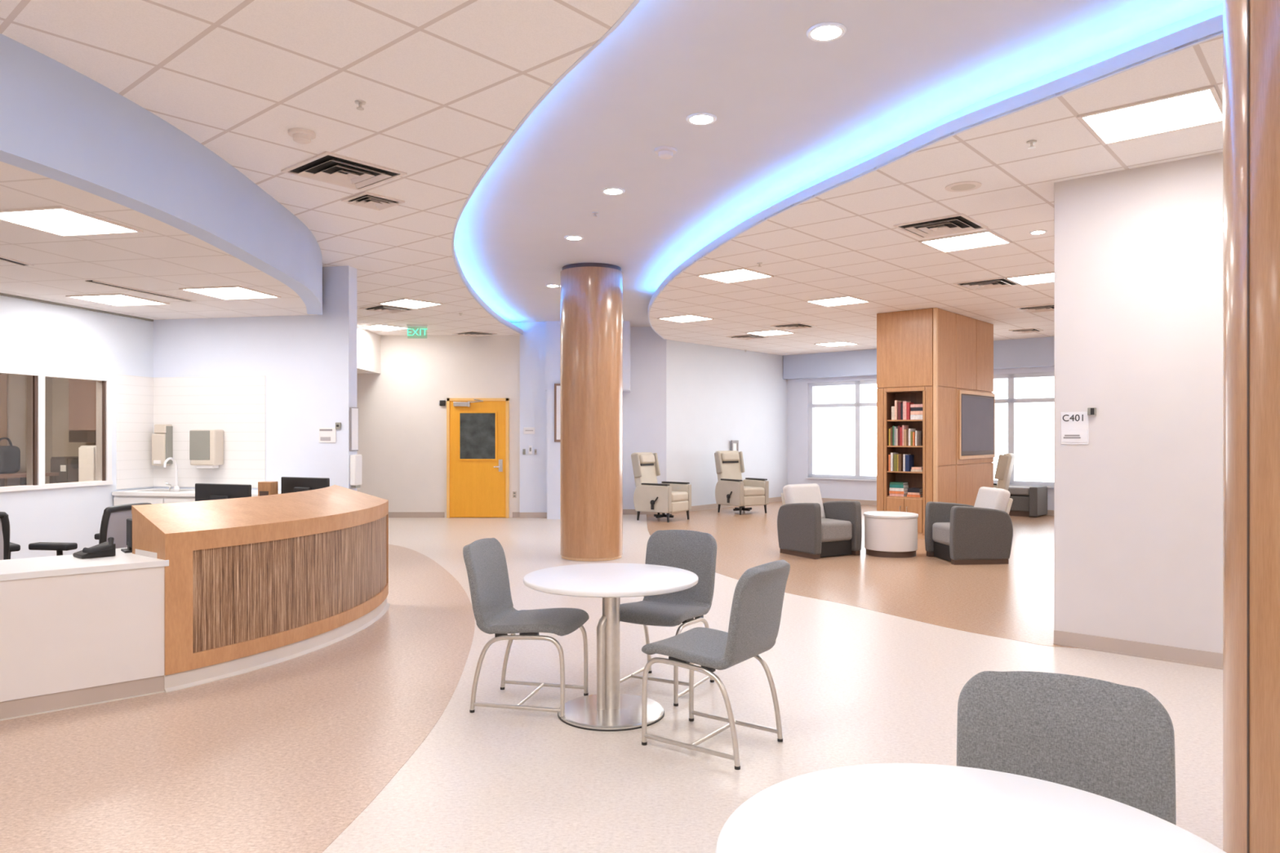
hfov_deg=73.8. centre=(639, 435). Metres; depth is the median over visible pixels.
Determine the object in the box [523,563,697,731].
cafe table
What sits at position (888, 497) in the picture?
shelf
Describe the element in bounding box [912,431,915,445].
book
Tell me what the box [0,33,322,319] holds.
ceiling
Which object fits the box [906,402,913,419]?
book
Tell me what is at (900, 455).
book
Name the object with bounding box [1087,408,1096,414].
wall sensor
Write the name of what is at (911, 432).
book
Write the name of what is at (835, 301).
diffuser
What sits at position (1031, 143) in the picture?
sprinkler
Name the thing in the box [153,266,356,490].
wall
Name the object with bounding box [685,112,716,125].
recessed light
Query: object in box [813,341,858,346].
recessed light
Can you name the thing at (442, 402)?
security sensor
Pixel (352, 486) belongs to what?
drip tray
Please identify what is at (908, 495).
book
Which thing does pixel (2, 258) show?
ceiling vent
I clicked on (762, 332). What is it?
diffuser
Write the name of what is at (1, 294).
trim
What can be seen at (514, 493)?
wall outlet
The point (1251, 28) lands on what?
round column
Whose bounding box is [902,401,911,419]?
book
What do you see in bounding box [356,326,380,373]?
wall
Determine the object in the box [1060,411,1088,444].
room sign
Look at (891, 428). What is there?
book
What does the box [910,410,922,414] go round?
book
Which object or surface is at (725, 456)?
pillow
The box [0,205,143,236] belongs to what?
recessed light
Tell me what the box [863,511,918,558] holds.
table
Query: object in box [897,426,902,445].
book
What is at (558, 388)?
print
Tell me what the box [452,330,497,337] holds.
ceiling vent
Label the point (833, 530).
seat cushion
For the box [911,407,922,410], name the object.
book
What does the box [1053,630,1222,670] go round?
baseboard
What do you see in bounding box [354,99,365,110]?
sprinkler
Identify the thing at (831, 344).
diffuser
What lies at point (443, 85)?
ceiling
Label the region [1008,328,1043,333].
ceiling vent
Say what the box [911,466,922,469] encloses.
book
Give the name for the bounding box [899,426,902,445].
book
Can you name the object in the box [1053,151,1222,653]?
wall
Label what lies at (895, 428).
book
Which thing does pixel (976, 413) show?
television
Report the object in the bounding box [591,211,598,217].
sprinkler
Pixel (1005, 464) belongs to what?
recliner
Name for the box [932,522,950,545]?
seat cushion
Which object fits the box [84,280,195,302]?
ceiling vent
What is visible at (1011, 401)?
window
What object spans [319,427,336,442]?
room sign
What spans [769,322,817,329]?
ceiling vent
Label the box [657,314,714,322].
recessed light
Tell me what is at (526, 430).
room sign
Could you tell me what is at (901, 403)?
book
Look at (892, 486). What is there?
book
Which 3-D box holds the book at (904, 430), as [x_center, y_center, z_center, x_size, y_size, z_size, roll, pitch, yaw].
[3.924,0.035,12.501,0.040,0.240,0.159,0,0,41]
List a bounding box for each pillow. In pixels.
[639,453,654,463]
[720,452,739,461]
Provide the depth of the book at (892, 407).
12.56 m
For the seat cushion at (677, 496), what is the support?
on the recliner at (650, 495)
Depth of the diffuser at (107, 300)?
8.14 m
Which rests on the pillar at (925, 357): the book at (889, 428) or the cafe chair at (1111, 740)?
the book at (889, 428)
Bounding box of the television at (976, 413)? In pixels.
[959,390,995,459]
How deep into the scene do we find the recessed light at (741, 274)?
9.64 m
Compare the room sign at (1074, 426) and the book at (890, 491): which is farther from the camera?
the book at (890, 491)
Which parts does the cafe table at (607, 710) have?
post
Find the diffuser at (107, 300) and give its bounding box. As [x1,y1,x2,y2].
[74,295,160,305]
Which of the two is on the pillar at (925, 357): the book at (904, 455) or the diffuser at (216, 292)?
the book at (904, 455)
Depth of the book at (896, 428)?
12.51 m
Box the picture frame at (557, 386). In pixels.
[554,383,560,441]
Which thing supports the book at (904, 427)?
on the pillar at (925, 357)
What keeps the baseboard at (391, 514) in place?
attached to the wall at (402, 424)
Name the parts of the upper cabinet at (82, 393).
rail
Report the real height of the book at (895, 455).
0.250 m
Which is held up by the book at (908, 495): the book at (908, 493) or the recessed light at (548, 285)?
the book at (908, 493)
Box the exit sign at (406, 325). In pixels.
[406,324,427,335]
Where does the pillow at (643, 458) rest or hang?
on the recliner at (650, 495)
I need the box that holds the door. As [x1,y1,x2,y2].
[446,398,509,518]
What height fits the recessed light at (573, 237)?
0.011 m
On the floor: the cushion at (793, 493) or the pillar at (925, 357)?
the pillar at (925, 357)
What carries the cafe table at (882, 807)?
on the floor
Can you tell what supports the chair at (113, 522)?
on the floor
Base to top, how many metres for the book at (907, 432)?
0.220 m
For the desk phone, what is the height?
0.114 m
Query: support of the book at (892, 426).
on the pillar at (925, 357)
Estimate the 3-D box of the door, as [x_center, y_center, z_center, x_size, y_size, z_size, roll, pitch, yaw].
[-2.940,0.415,15.425,1.120,2.170,0.151,0,0,0]
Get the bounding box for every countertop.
[111,488,280,506]
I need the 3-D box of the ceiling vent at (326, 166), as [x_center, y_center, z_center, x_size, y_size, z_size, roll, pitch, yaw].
[-2.035,-1.801,5.864,0.600,0.028,0.600,0,0,41]
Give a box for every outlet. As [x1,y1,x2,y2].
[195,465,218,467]
[512,491,516,497]
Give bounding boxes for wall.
[0,295,153,559]
[0,373,7,486]
[7,374,96,486]
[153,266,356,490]
[356,322,519,517]
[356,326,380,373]
[520,320,666,519]
[666,339,787,506]
[782,336,1053,510]
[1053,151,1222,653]
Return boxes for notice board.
[349,407,358,450]
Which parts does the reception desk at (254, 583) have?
panel, rail, streaked panel, panel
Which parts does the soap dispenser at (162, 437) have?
push lever, trim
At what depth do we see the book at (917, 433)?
12.37 m
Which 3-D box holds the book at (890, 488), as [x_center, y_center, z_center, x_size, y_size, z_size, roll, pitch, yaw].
[3.836,0.800,12.608,0.220,0.045,0.190,0,0,41]
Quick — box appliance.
[78,445,96,481]
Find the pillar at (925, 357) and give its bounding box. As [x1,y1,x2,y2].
[876,307,993,539]
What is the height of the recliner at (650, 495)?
1.192 m
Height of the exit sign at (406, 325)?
0.225 m
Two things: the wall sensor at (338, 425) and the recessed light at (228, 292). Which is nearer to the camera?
the recessed light at (228, 292)
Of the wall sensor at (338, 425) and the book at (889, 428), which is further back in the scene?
the book at (889, 428)
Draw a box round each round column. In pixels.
[560,262,622,560]
[1222,0,1279,852]
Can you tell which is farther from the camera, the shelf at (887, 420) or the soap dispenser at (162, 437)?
the shelf at (887, 420)
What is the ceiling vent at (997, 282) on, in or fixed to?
in the ceiling at (443, 85)
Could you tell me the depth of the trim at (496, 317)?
5.61 m
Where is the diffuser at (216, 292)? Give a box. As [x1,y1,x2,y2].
[186,287,274,298]
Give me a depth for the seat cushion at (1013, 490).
15.69 m
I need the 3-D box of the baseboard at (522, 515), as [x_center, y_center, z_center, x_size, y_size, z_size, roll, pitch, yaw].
[-0.907,1.450,15.876,2.704,0.100,0.423,0,0,-17]
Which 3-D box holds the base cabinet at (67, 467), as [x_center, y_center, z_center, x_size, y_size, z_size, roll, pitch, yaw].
[-7.223,0.890,10.973,0.520,1.220,0.378,0,0,11]
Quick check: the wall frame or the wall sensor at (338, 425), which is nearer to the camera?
the wall sensor at (338, 425)
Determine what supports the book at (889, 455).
on the pillar at (925, 357)
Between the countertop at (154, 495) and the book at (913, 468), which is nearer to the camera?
the countertop at (154, 495)
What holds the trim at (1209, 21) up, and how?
attached to the ceiling at (791, 109)
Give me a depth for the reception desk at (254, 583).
5.54 m
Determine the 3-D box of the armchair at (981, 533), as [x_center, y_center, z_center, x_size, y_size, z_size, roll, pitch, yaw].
[3.966,1.067,10.243,0.797,0.866,0.770,0,0,-6]
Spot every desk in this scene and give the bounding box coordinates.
[0,551,168,720]
[131,484,390,693]
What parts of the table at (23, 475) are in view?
leg, leg, leg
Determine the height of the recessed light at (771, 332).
0.012 m
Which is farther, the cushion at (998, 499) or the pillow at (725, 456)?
the pillow at (725, 456)
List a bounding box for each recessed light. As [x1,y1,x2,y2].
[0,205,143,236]
[65,293,169,306]
[178,285,281,299]
[359,324,409,331]
[377,297,443,308]
[545,284,559,287]
[564,235,583,240]
[601,186,625,195]
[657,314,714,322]
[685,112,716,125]
[696,267,773,283]
[745,329,795,336]
[804,295,870,306]
[806,22,846,42]
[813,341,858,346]
[918,230,1012,253]
[1006,271,1053,285]
[1029,229,1047,234]
[1077,84,1222,145]
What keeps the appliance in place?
on the floor
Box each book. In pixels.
[888,428,890,445]
[888,454,890,471]
[888,487,909,491]
[888,490,907,493]
[888,493,907,496]
[889,481,907,484]
[889,484,908,488]
[890,427,892,445]
[890,452,897,471]
[891,406,894,419]
[892,426,897,445]
[893,426,897,445]
[893,453,897,471]
[894,400,902,419]
[896,428,897,445]
[897,402,902,419]
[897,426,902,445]
[897,453,903,471]
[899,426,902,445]
[901,403,902,419]
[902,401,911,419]
[902,425,908,445]
[902,453,910,471]
[903,429,908,445]
[905,454,914,471]
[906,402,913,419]
[906,431,908,445]
[906,494,922,497]
[907,487,922,493]
[907,492,922,494]
[908,428,915,445]
[910,404,922,407]
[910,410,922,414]
[910,414,922,419]
[910,431,915,445]
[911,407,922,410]
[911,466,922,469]
[911,469,922,471]
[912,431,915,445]
[915,431,921,445]
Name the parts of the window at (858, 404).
sill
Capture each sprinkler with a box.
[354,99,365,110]
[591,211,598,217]
[1026,139,1036,148]
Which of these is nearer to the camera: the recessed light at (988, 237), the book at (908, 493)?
the recessed light at (988, 237)
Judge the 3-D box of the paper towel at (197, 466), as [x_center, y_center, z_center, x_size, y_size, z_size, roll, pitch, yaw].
[-4.751,0.340,9.357,0.210,0.040,0.100,0,0,11]
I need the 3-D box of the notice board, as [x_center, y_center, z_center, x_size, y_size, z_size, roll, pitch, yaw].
[-3.093,-0.065,9.210,0.024,0.470,0.150,0,0,12]
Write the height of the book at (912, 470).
0.030 m
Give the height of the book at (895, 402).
0.285 m
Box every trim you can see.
[0,293,153,321]
[451,0,639,335]
[648,3,1222,339]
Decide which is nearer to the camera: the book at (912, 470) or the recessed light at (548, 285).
the recessed light at (548, 285)
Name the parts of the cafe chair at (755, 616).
foot rail, frame, foot rail, frame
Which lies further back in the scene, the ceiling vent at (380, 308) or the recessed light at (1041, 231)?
the ceiling vent at (380, 308)
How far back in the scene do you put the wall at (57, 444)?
11.22 m
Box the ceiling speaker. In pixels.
[945,181,982,191]
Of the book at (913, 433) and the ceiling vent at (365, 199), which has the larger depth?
the book at (913, 433)
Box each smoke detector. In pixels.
[288,128,315,144]
[654,146,676,159]
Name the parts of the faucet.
handle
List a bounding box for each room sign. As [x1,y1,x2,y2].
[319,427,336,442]
[524,427,534,434]
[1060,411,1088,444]
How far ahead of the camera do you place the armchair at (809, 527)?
10.59 m
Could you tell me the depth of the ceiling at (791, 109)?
5.35 m
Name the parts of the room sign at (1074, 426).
insert plate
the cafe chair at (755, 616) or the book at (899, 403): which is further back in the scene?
the book at (899, 403)
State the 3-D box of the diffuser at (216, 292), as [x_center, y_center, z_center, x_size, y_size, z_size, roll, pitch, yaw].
[-3.719,-1.296,7.759,0.556,0.007,0.556,0,0,11]
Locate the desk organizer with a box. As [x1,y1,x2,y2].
[257,481,278,496]
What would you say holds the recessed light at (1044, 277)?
in the ceiling at (443, 85)
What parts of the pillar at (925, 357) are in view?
panel, panel, cabinet door, panel, panel, cabinet door, panel, panel, corner trim, panel, panel, panel, panel, panel, panel, panel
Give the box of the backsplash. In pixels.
[116,374,265,489]
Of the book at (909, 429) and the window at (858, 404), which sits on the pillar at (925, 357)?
the book at (909, 429)
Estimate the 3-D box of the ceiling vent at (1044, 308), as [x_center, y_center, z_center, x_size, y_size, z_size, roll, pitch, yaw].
[5.728,-1.801,12.139,0.560,0.028,0.560,0,0,41]
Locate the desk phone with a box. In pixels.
[72,537,115,559]
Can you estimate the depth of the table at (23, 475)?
10.34 m
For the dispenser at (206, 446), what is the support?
attached to the wall at (308, 363)
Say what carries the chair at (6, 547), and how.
on the floor
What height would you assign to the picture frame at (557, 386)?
1.040 m
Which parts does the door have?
closer arm, vision pane, handle plate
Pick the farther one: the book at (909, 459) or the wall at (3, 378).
the book at (909, 459)
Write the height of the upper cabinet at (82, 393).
0.980 m
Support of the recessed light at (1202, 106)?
in the ceiling at (443, 85)
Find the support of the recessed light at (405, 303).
in the ceiling at (443, 85)
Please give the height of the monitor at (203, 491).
0.395 m
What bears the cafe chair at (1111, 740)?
on the floor
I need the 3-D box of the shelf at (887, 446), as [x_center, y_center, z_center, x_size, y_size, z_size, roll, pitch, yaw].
[3.957,0.165,12.537,0.543,0.020,0.286,0,0,41]
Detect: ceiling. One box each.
[0,0,1222,355]
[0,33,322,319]
[453,0,1222,326]
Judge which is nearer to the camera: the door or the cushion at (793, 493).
the cushion at (793, 493)
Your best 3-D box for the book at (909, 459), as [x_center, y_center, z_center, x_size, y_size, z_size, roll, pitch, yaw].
[3.952,0.410,12.488,0.060,0.240,0.171,0,0,41]
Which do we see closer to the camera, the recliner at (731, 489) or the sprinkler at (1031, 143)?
the sprinkler at (1031, 143)
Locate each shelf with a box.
[887,419,922,421]
[887,445,922,447]
[887,471,922,473]
[887,495,922,498]
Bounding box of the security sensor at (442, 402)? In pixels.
[438,400,445,405]
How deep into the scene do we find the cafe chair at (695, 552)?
5.17 m
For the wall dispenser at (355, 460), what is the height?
0.360 m
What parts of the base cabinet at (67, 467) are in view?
door, door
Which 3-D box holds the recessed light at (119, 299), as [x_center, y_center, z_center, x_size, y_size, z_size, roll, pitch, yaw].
[-4.992,-1.294,8.162,0.600,0.012,0.600,0,0,11]
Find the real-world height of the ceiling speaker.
0.009 m
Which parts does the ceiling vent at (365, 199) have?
frame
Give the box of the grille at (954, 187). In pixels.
[951,183,975,191]
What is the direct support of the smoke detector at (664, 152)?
attached to the ceiling at (791, 109)
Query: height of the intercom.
0.160 m
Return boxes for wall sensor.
[335,422,341,429]
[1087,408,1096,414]
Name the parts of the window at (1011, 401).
sill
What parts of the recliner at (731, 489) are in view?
panel, backrest, panel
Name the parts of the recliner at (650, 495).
leg, backrest, panel, leg, panel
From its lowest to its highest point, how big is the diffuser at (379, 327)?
0.007 m
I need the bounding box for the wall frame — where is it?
[730,440,738,451]
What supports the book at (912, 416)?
on the pillar at (925, 357)
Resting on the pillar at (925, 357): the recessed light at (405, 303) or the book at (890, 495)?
the book at (890, 495)
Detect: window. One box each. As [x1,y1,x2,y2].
[0,366,112,492]
[804,379,876,481]
[993,372,1053,488]
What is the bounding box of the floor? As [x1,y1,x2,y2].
[0,501,1222,852]
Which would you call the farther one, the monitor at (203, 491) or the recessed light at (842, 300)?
the recessed light at (842, 300)
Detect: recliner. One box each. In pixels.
[631,452,691,522]
[714,450,768,515]
[993,453,1015,490]
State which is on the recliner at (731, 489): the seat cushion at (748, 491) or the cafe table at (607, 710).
the seat cushion at (748, 491)
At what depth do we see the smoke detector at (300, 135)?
5.07 m
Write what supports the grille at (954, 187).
attached to the ceiling speaker
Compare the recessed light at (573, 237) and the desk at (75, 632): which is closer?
the desk at (75, 632)
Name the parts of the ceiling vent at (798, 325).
frame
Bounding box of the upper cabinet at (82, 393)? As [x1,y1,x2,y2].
[68,378,96,442]
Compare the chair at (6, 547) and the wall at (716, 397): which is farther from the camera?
the wall at (716, 397)
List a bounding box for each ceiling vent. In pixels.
[0,255,34,266]
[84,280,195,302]
[280,151,407,191]
[341,191,404,210]
[360,304,416,313]
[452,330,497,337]
[726,333,768,339]
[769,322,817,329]
[893,213,987,238]
[953,276,1018,290]
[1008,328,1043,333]
[1014,303,1053,312]
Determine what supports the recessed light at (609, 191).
in the ceiling at (791, 109)
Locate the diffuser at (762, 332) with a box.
[750,330,790,335]
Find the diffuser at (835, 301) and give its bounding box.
[808,297,866,306]
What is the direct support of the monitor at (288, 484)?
on the work surface
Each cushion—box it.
[671,491,688,502]
[743,485,764,496]
[782,483,825,518]
[821,518,852,542]
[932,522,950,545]
[973,486,1010,511]
[1008,485,1031,495]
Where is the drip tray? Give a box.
[351,484,360,488]
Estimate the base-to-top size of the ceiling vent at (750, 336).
0.028 m
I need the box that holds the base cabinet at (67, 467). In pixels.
[50,456,78,483]
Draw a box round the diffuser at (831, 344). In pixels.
[818,342,854,346]
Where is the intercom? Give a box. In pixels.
[528,445,532,454]
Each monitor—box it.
[120,518,132,553]
[195,483,251,501]
[280,476,329,493]
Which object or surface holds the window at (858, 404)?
attached to the wall at (797, 388)
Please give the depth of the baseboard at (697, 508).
17.28 m
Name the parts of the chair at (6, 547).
frame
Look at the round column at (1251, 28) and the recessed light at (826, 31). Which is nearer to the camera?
the round column at (1251, 28)
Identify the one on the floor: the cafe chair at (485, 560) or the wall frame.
the cafe chair at (485, 560)
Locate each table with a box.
[0,471,58,486]
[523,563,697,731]
[715,763,1226,852]
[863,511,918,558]
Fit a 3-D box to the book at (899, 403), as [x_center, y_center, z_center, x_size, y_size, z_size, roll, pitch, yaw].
[3.862,-0.355,12.563,0.045,0.260,0.177,0,0,41]
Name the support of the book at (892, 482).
on the book at (892, 486)
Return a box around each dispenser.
[151,424,173,466]
[189,429,223,467]
[350,454,361,488]
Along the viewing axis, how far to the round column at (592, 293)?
10.14 m
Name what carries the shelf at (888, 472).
attached to the pillar at (925, 357)
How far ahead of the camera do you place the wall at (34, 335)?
8.49 m
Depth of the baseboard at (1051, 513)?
18.37 m
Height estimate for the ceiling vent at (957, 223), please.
0.028 m
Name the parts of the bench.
shadow gap rail, panel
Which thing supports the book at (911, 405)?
on the book at (912, 408)
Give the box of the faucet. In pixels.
[163,457,179,489]
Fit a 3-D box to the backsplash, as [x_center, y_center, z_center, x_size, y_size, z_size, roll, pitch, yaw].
[-4.846,-0.035,9.354,1.495,1.230,0.511,0,0,0]
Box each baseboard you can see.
[388,511,519,517]
[519,509,662,518]
[669,496,782,513]
[822,497,1053,515]
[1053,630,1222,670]
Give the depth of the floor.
4.45 m
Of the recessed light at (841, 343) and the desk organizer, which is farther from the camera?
the recessed light at (841, 343)
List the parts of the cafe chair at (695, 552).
foot rail, frame, frame, foot rail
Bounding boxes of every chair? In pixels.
[0,511,20,559]
[28,502,151,555]
[462,537,589,718]
[619,529,716,706]
[641,560,790,769]
[956,671,1176,825]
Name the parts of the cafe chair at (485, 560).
foot rail, frame, foot rail, frame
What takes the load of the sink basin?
in the countertop at (154, 495)
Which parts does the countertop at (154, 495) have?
cabinet door, cabinet door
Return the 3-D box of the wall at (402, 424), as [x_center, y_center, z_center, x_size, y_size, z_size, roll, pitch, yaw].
[-5.690,-0.307,15.575,7.020,3.615,0.150,0,0,0]
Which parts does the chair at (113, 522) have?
arm post, frame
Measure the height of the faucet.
0.357 m
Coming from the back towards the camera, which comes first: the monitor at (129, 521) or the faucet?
the faucet
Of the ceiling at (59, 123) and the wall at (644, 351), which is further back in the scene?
the wall at (644, 351)
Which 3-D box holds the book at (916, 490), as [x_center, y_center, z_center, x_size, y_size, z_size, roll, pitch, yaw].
[4.033,0.803,12.438,0.180,0.060,0.190,0,0,41]
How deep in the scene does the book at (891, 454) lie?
12.58 m
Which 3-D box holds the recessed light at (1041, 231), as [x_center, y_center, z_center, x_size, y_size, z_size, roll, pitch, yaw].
[3.550,-1.810,7.597,0.150,0.009,0.150,0,0,0]
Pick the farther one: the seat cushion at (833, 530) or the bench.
the bench
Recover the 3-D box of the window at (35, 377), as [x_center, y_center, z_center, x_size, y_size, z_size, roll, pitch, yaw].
[-5.882,-0.055,7.904,0.150,1.150,2.300,0,0,11]
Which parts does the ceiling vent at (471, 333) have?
frame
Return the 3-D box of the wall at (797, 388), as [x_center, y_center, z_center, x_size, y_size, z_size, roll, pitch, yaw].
[6.561,-0.307,16.846,8.800,3.615,0.420,0,0,41]
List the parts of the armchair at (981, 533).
frame, arm panel, arm panel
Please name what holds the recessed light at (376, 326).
in the ceiling at (443, 85)
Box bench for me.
[1008,485,1047,516]
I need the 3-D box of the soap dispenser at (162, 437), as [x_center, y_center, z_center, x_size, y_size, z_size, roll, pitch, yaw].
[-5.346,0.110,9.507,0.194,0.460,0.125,0,0,11]
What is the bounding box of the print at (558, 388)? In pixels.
[556,386,560,439]
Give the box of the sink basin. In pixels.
[139,488,195,492]
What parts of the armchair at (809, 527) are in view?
arm panel, frame, arm panel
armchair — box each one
[777,483,862,559]
[924,486,1013,564]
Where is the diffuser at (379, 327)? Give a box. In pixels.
[360,324,404,330]

